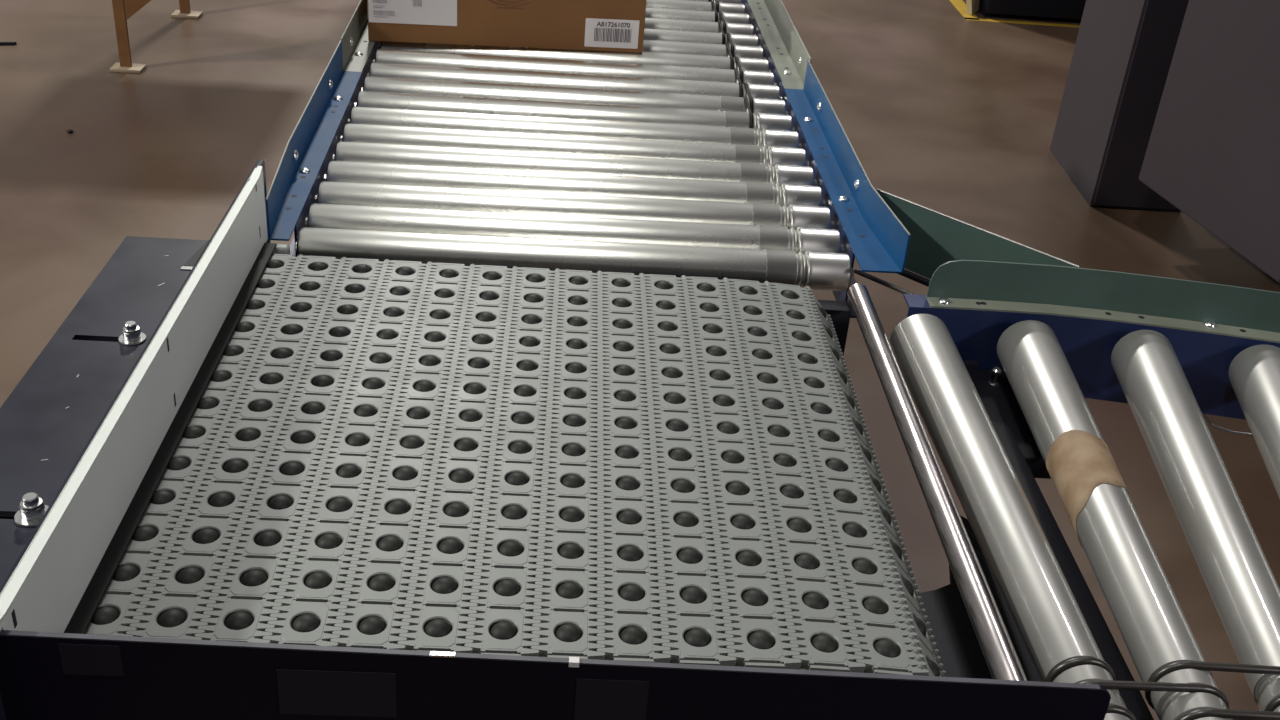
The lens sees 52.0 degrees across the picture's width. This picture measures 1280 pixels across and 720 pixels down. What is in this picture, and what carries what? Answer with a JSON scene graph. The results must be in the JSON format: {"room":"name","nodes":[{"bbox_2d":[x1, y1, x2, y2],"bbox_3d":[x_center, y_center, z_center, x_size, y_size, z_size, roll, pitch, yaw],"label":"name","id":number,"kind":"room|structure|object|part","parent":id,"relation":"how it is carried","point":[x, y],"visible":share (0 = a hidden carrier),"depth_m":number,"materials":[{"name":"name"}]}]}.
{"room":"distribution center","nodes":[
{"label":"distribution center","id":0,"kind":"room"},
{"bbox_2d":[0,0,1279,719],"bbox_3d":[-0.243,-1.321,5.338,18.000,0.100,19.000,3,30,-3],"label":"floor","id":1,"kind":"structure","parent":0,"point":[942,111],"depth_m":4.01,"materials":[{"name":"concrete"}]},
{"bbox_2d":[0,42,16,45],"bbox_3d":[-2.204,-1.099,4.556,0.069,0.010,0.020,-1,31,-9],"label":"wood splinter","id":2,"kind":"object","parent":1,"relation":"on","point":[1,43],"visible":1,"depth_m":4.55,"materials":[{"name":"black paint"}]},
{"bbox_2d":[109,0,202,73],"bbox_3d":[-1.430,-1.591,4.470,0.660,1.060,0.730,3,30,-3],"label":"stand","id":3,"kind":"object","parent":1,"relation":"on","point":[123,10],"visible":1,"depth_m":4.39,"materials":[{"name":"paint"}]},
{"bbox_3d":[-1.697,-1.421,4.185,0.036,0.988,0.026,3,30,-3],"label":"leg","id":4,"kind":"part","parent":3,"relation":"part of","materials":[{"name":"orange paint"}]},
{"bbox_3d":[-1.729,-0.986,4.430,0.102,0.012,0.070,3,30,-3],"label":"foot plate","id":5,"kind":"part","parent":3,"relation":"part of","materials":[{"name":"brown wood"}]},
{"bbox_3d":[-1.695,-1.752,4.756,0.036,0.988,0.026,3,30,-3],"label":"leg","id":6,"kind":"part","parent":3,"relation":"part of","materials":[{"name":"orange paint"}]},
{"bbox_3d":[-1.727,-1.317,5.002,0.102,0.012,0.070,3,30,-3],"label":"foot plate","id":7,"kind":"part","parent":3,"relation":"part of","materials":[{"name":"brown wood"}]},
{"bbox_2d":[0,159,1110,719],"bbox_3d":[-0.315,0.400,1.373,1.345,0.891,1.024,3,30,-3],"label":"frame","id":8,"kind":"object","parent":1,"relation":"on","point":[49,420],"visible":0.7,"depth_m":0.91,"materials":[{"name":"black metal"}]},
{"bbox_3d":[-0.543,0.110,1.197,0.164,0.006,1.024,3,30,-3],"label":"plate","id":9,"kind":"part","parent":8,"relation":"part of","materials":[{"name":"black metal"}]},
{"bbox_2d":[0,166,276,633],"bbox_3d":[-0.431,0.023,1.201,0.023,0.094,0.832,3,30,-3],"label":"strip","id":10,"kind":"object","parent":8,"relation":"attached to","point":[62,578],"visible":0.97,"depth_m":1.12,"materials":[{"name":"plastic"}]},
{"bbox_2d":[180,266,192,269],"bbox_3d":[-0.541,-0.110,1.569,0.014,0.001,0.008,3,30,-3],"label":"slot","id":11,"kind":"object","parent":8,"relation":"in","point":[181,267],"depth_m":1.57,"materials":[{"name":"silver metal"}]},
{"bbox_2d":[273,244,289,254],"bbox_3d":[-0.436,-0.130,1.582,0.026,0.018,0.016,3,30,-3],"label":"block","id":12,"kind":"object","parent":8,"relation":"on","point":[280,248],"visible":0.44,"depth_m":1.57,"materials":[{"name":"grey plastic"}]},
{"bbox_2d":[85,254,945,676],"bbox_3d":[-0.129,0.117,1.322,0.751,0.150,0.668,3,30,-3],"label":"belt","id":13,"kind":"object","parent":8,"relation":"attached to","point":[388,454],"visible":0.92,"depth_m":1.19,"materials":[{"name":"grey plastic"}]},
{"bbox_3d":[-0.319,0.346,0.967,1.281,0.390,0.004,3,30,-3],"label":"panel","id":14,"kind":"part","parent":8,"relation":"part of","materials":[{"name":"black metal"}]},
{"bbox_2d":[847,283,1027,680],"bbox_3d":[0.281,0.092,1.315,0.026,0.025,0.700,3,30,-4],"label":"roller","id":15,"kind":"object","parent":8,"relation":"attached to","point":[998,650],"visible":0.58,"depth_m":1.22,"materials":[{"name":"metal"}]},
{"bbox_3d":[0.305,0.267,1.192,0.145,0.006,0.420,3,30,-3],"label":"drip plate","id":16,"kind":"part","parent":8,"relation":"part of","materials":[{"name":"black paint"}]},
{"bbox_2d":[266,0,910,317],"bbox_3d":[-0.140,-0.309,2.659,0.797,0.853,2.000,2,30,-4],"label":"conveyor","id":17,"kind":"object","parent":1,"relation":"on","point":[718,149],"visible":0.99,"depth_m":1.89,"materials":[{"name":"silver metal"}]},
{"bbox_3d":[-0.455,-0.330,1.855,0.033,0.053,0.644,2,30,-4],"label":"blue guard rail","id":18,"kind":"part","parent":17,"relation":"part of","materials":[{"name":"metal"}]},
{"bbox_3d":[-0.500,-0.833,2.713,0.032,0.055,1.346,2,30,-4],"label":"grey guard rail","id":19,"kind":"part","parent":17,"relation":"part of","materials":[{"name":"grey metal"}]},
{"bbox_2d":[367,0,646,52],"bbox_3d":[-0.242,-0.741,2.401,0.482,0.240,0.342,1,30,-7],"label":"cardboard box","id":20,"kind":"object","parent":17,"relation":"on","point":[591,25],"visible":1,"depth_m":2.29,"materials":[{"name":"brown cardboard"}]},
{"bbox_2d":[373,0,421,14],"bbox_3d":[-0.417,-0.626,2.251,0.083,0.072,0.001,1,30,-7],"label":"print","id":21,"kind":"object","parent":20,"relation":"attached to","point":[375,12],"depth_m":2.26},
{"bbox_3d":[0.240,-0.813,2.787,0.038,0.055,1.305,2,30,-4],"label":"grey guard rail","id":22,"kind":"part","parent":17,"relation":"part of","materials":[{"name":"grey metal"}]},
{"bbox_3d":[0.289,-0.307,1.925,0.053,0.053,0.695,2,30,-4],"label":"blue guard rail","id":23,"kind":"part","parent":17,"relation":"part of","materials":[{"name":"metal"}]},
{"bbox_2d":[966,0,979,14],"bbox_3d":[1.562,-1.697,5.997,0.058,0.161,0.380,19,33,24],"label":"board","id":24,"kind":"object","parent":1,"relation":"on","point":[972,6],"visible":0.67,"depth_m":5.88,"materials":[{"name":"beige"}]},
{"bbox_2d":[949,0,1079,27],"bbox_3d":[2.174,-1.782,6.388,1.500,0.001,1.255,3,30,-3],"label":"floor marking","id":25,"kind":"object","parent":1,"relation":"on","point":[959,5],"depth_m":5.84,"materials":[{"name":"yellow paint"}]},
{"bbox_2d":[978,0,1085,21],"bbox_3d":[2.077,-1.956,6.055,1.050,0.620,0.750,3,30,-3],"label":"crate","id":26,"kind":"object","parent":1,"relation":"on","point":[1064,9],"visible":0.39,"depth_m":5.84,"materials":[{"name":"black paint"}]},
{"bbox_2d":[890,260,1279,719],"bbox_3d":[0.744,0.478,1.435,0.970,0.850,0.864,3,30,-3],"label":"conveyor","id":27,"kind":"object","parent":1,"relation":"on","point":[999,363],"visible":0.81,"depth_m":1.36,"materials":[{"name":"metal"}]},
{"bbox_2d":[854,189,1079,293],"bbox_3d":[0.414,-0.117,1.699,0.296,0.121,0.024,28,37,35],"label":"guard rail","id":28,"kind":"object","parent":27,"relation":"attached to","point":[937,239],"visible":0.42,"depth_m":1.71,"materials":[{"name":"green metal"}]},
{"bbox_3d":[0.404,-0.065,1.722,0.296,0.007,0.007,28,37,35],"label":"rod","id":29,"kind":"part","parent":28,"relation":"part of","materials":[{"name":"metal"}]},
{"bbox_3d":[0.415,-0.086,1.722,0.296,0.010,0.010,28,37,35],"label":"rod","id":30,"kind":"part","parent":28,"relation":"part of","materials":[{"name":"black paint"}]},
{"bbox_3d":[0.797,-0.006,1.533,0.917,0.002,0.082,10,30,8],"label":"guard rail","id":31,"kind":"part","parent":27,"relation":"part of","materials":[{"name":"metal"}]},
{"bbox_2d":[1202,413,1252,436],"bbox_3d":[0.776,0.080,1.643,0.152,0.045,0.007,13,31,13],"label":"wire","id":32,"kind":"object","parent":27,"relation":"hanging from","point":[1210,422],"visible":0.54,"depth_m":1.66,"materials":[{"name":"silver metal"}]},
{"bbox_2d":[1050,0,1188,212],"bbox_3d":[1.596,-1.482,3.689,0.301,2.100,0.506,3,30,-3],"label":"pillar","id":33,"kind":"structure","parent":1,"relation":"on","point":[1123,53],"depth_m":3.94,"materials":[{"name":"grey paint"}]},
{"bbox_3d":[1.592,-1.347,3.495,0.270,2.038,0.009,3,30,-3],"label":"door","id":34,"kind":"part","parent":33,"relation":"part of","materials":[{"name":"grey paint"}]},
{"bbox_2d":[1138,0,1279,282],"bbox_3d":[1.940,-1.107,3.095,0.802,2.100,0.687,-2,31,-13],"label":"tall cabinet","id":35,"kind":"object","parent":1,"relation":"on","point":[1213,150],"visible":1,"depth_m":3.34,"materials":[{"name":"grey metal"}]}
]}

